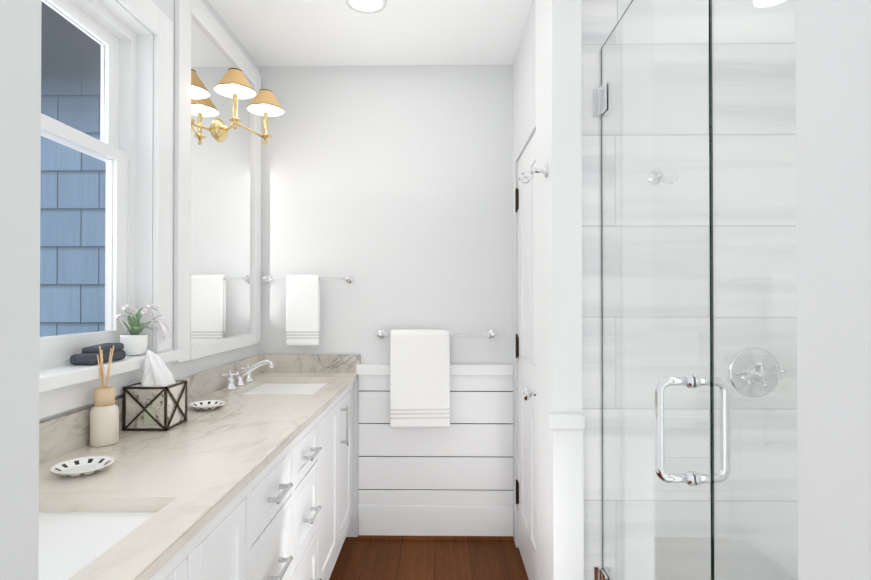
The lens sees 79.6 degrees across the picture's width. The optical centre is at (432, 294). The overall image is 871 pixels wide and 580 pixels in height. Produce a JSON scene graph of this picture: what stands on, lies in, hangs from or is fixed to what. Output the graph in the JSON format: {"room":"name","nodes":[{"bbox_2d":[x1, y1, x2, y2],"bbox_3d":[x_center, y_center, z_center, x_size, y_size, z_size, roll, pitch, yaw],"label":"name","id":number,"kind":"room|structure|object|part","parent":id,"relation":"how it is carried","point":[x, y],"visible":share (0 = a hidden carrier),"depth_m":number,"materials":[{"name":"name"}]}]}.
{"room":"bathroom","nodes":[
{"label":"bathroom","id":0,"kind":"room"},
{"bbox_2d":[39,0,258,421],"bbox_3d":[-1.020,0.025,1.681,0.160,2.500,2.400,0,0,1],"label":"wall","id":1,"kind":"structure","parent":0,"point":[194,366],"depth_m":1.89,"materials":[{"name":"white paint"}]},
{"bbox_2d":[40,0,172,369],"bbox_3d":[-0.997,-0.370,1.360,0.145,1.195,0.973,0,0,1],"label":"window unit","id":2,"kind":"structure","parent":1,"relation":"in","point":[115,38],"depth_m":1.72,"materials":[{"name":"white wood"}]},
{"bbox_2d":[39,350,182,418],"bbox_3d":[-0.948,0.245,1.354,0.106,0.105,1.013,0,0,1],"label":"window sill","id":3,"kind":"structure","parent":1,"relation":"attached to","point":[66,388],"depth_m":1.38,"materials":[{"name":"white wood"}]},
{"bbox_2d":[70,343,125,364],"bbox_3d":[-0.948,0.168,1.486,0.070,0.049,0.155,0,0,1],"label":"stacked stones","id":4,"kind":"object","parent":3,"relation":"on","point":[87,355],"visible":0.85,"depth_m":1.45,"materials":[{"name":"grey"}]},
{"bbox_2d":[113,304,171,355],"bbox_3d":[-0.930,0.112,1.670,0.148,0.165,0.258,0,0,1],"label":"plant pot","id":5,"kind":"object","parent":3,"relation":"on","point":[135,342],"visible":0.9,"depth_m":1.64,"materials":[{"name":"white ceramic"}]},
{"bbox_2d":[173,0,284,362],"bbox_3d":[-0.809,-0.454,2.326,0.244,1.412,0.870,0,0,1],"label":"vanity mirror","id":6,"kind":"object","parent":1,"relation":"attached to","point":[224,102],"visible":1,"depth_m":2.20,"materials":[{"name":"silver glass"}]},
{"bbox_3d":[-0.806,-0.799,2.304,0.237,0.278,0.388,0,0,1],"label":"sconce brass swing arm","id":7,"kind":"part","parent":6,"relation":"part of"},
{"bbox_2d":[208,0,532,65],"bbox_3d":[0.249,-1.255,1.648,2.900,0.060,2.450,0,0,1],"label":"ceiling","id":8,"kind":"structure","parent":0,"point":[342,33],"depth_m":2.42,"materials":[{"name":"white paint"}]},
{"bbox_2d":[346,0,386,13],"bbox_3d":[-0.276,-1.228,2.180,0.170,0.026,0.170,0,0,1],"label":"recessed light","id":9,"kind":"object","parent":8,"relation":"in","point":[368,6],"visible":1,"depth_m":2.21,"materials":[{"name":"white"}]},
{"bbox_2d":[258,65,512,536],"bbox_3d":[0.396,0.034,2.811,2.640,2.500,0.100,0,0,1],"label":"wall","id":10,"kind":"structure","parent":0,"point":[389,189],"depth_m":2.77,"materials":[{"name":"white paint"}]},
{"bbox_2d":[262,274,353,345],"bbox_3d":[-0.657,0.078,2.731,0.479,0.371,0.088,0,0,1],"label":"towel rail","id":11,"kind":"object","parent":10,"relation":"attached to","point":[302,310],"visible":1,"depth_m":2.69,"materials":[{"name":"white fabric"}]},
{"bbox_2d":[356,364,513,504],"bbox_3d":[0.012,0.741,2.745,0.824,0.745,0.032,0,0,1],"label":"wainscoting","id":12,"kind":"structure","parent":10,"relation":"attached to","point":[466,458],"depth_m":2.75,"materials":[{"name":"white wood"}]},
{"bbox_2d":[358,505,513,541],"bbox_3d":[0.017,1.204,2.737,0.814,0.195,0.040,0,0,1],"label":"baseboard","id":13,"kind":"structure","parent":10,"relation":"attached to","point":[494,523],"depth_m":2.74,"materials":[{"name":"white wood"}]},
{"bbox_2d":[376,329,496,427],"bbox_3d":[0.019,0.433,2.712,0.638,0.503,0.100,0,0,1],"label":"towel rail","id":14,"kind":"object","parent":10,"relation":"attached to","point":[419,378],"visible":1,"depth_m":2.67,"materials":[{"name":"white fabric"}]},
{"bbox_2d":[390,329,449,427],"bbox_3d":[-0.064,0.433,2.700,0.308,0.503,0.074,0,0,1],"label":"towel","id":15,"kind":"object","parent":14,"relation":"hanging from","point":[419,358],"depth_m":2.67,"materials":[{"name":"white fabric"}]},
{"bbox_2d":[329,537,528,579],"bbox_3d":[0.242,1.296,1.103,2.900,0.050,3.500,0,0,1],"label":"floor","id":16,"kind":"structure","parent":0,"point":[423,560],"depth_m":2.51,"materials":[{"name":"brown wood"}]},
{"bbox_2d":[142,378,356,579],"bbox_3d":[-0.668,0.855,1.683,0.538,0.840,2.168,0,0,1],"label":"bathroom vanity","id":17,"kind":"object","parent":16,"relation":"on","point":[251,478],"depth_m":1.57,"materials":[{"name":"white wood"}]},
{"bbox_2d":[39,370,356,579],"bbox_3d":[-0.675,0.420,1.687,0.525,0.030,2.168,0,0,1],"label":"countertop","id":18,"kind":"structure","parent":17,"relation":"on","point":[192,466],"depth_m":1.23,"materials":[{"name":"beige stone"}]},
{"bbox_2d":[49,456,113,476],"bbox_3d":[-0.789,0.391,1.179,0.122,0.018,0.122,0,0,1],"label":"dish","id":19,"kind":"object","parent":18,"relation":"on","point":[81,466],"visible":1,"depth_m":1.19,"materials":[{"name":"white ceramic"}]},
{"bbox_2d":[38,502,165,579],"bbox_3d":[-0.681,0.503,0.832,0.390,0.174,0.440,0,0,1],"label":"sink","id":20,"kind":"object","parent":18,"relation":"in","point":[70,533],"depth_m":0.96,"materials":[{"name":"white ceramic"}]},
{"bbox_2d":[90,345,118,446],"bbox_3d":[-0.884,0.270,1.409,0.067,0.264,0.067,0,0,1],"label":"reed diffuser","id":21,"kind":"object","parent":18,"relation":"on","point":[104,420],"visible":1,"depth_m":1.39,"materials":[{"name":"beige ceramic"}]},
{"bbox_2d":[123,350,187,430],"bbox_3d":[-0.848,0.287,1.607,0.138,0.232,0.138,0,0,1],"label":"tissue box","id":22,"kind":"object","parent":18,"relation":"on","point":[155,399],"visible":1,"depth_m":1.55,"materials":[{"name":"mirror"}]},
{"bbox_2d":[188,400,225,409],"bbox_3d":[-0.801,0.396,1.860,0.122,0.018,0.122,0,0,1],"label":"dish","id":23,"kind":"object","parent":18,"relation":"on","point":[206,405],"visible":1,"depth_m":1.88,"materials":[{"name":"white ceramic"}]},
{"bbox_2d":[222,358,273,389],"bbox_3d":[-0.807,0.351,2.360,0.186,0.115,0.264,0,0,1],"label":"faucet","id":24,"kind":"object","parent":18,"relation":"on","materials":[{"name":"silver metal"}]},
{"bbox_2d":[238,378,329,393],"bbox_3d":[-0.660,0.515,2.362,0.390,0.174,0.500,0,0,1],"label":"sink","id":25,"kind":"object","parent":18,"relation":"in","point":[280,385],"depth_m":2.50,"materials":[{"name":"white ceramic"}]},
{"bbox_3d":[1.042,1.221,1.133,1.098,0.100,1.136,0,0,1],"label":"shower curb","id":26,"kind":"object","parent":16,"relation":"on","visible":0},
{"bbox_2d":[593,0,797,579],"bbox_3d":[0.553,0.178,1.162,0.164,1.983,1.110,0,0,1],"label":"glass","id":27,"kind":"object","parent":26,"relation":"on","point":[694,105],"visible":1,"depth_m":1.07,"materials":[{"name":"clear glass"}]},
{"bbox_2d":[0,0,870,579],"bbox_3d":[0.284,0.016,0.522,2.800,2.500,0.120,0,0,1],"label":"wall","id":28,"kind":"structure","parent":0,"point":[834,246],"depth_m":0.55,"materials":[{"name":"white paint"}]},
{"bbox_2d":[513,0,581,579],"bbox_3d":[0.469,0.029,2.234,0.138,2.500,1.052,0,0,1],"label":"wall","id":29,"kind":"structure","parent":0,"point":[547,85],"depth_m":1.72,"materials":[{"name":"white paint"}]},
{"bbox_2d":[515,131,535,579],"bbox_3d":[0.411,0.298,2.329,0.106,1.947,0.640,0,0,1],"label":"closet door","id":30,"kind":"structure","parent":29,"relation":"in","point":[525,336],"depth_m":2.36,"materials":[{"name":"white wood"}]},
{"bbox_2d":[517,163,548,183],"bbox_3d":[0.345,-0.418,1.793,0.095,0.064,0.095,0,0,1],"label":"robe hook","id":31,"kind":"object","parent":29,"relation":"attached to","point":[544,170],"visible":1,"depth_m":1.78,"materials":[{"name":"silver metal"}]},
{"bbox_2d":[548,413,584,579],"bbox_3d":[0.433,0.831,1.687,0.113,0.888,0.030,0,0,1],"label":"trim","id":32,"kind":"structure","parent":29,"relation":"attached to","point":[568,528],"depth_m":1.69,"materials":[{"name":"white wood"}]},
{"bbox_2d":[582,0,631,579],"bbox_3d":[1.046,0.026,1.762,1.111,2.500,0.100,0,0,1],"label":"wall","id":33,"kind":"structure","parent":0,"point":[600,19],"depth_m":1.72,"materials":[{"name":"tile"}]},
{"label":"outside","id":34,"kind":"structure","parent":0,"visible":0},
{"bbox_2d":[40,2,105,336],"bbox_3d":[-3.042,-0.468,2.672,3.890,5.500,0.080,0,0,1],"label":"window glass","id":35,"kind":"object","parent":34,"point":[69,220],"depth_m":2.62,"materials":[{"name":"clear glass"}]}
]}

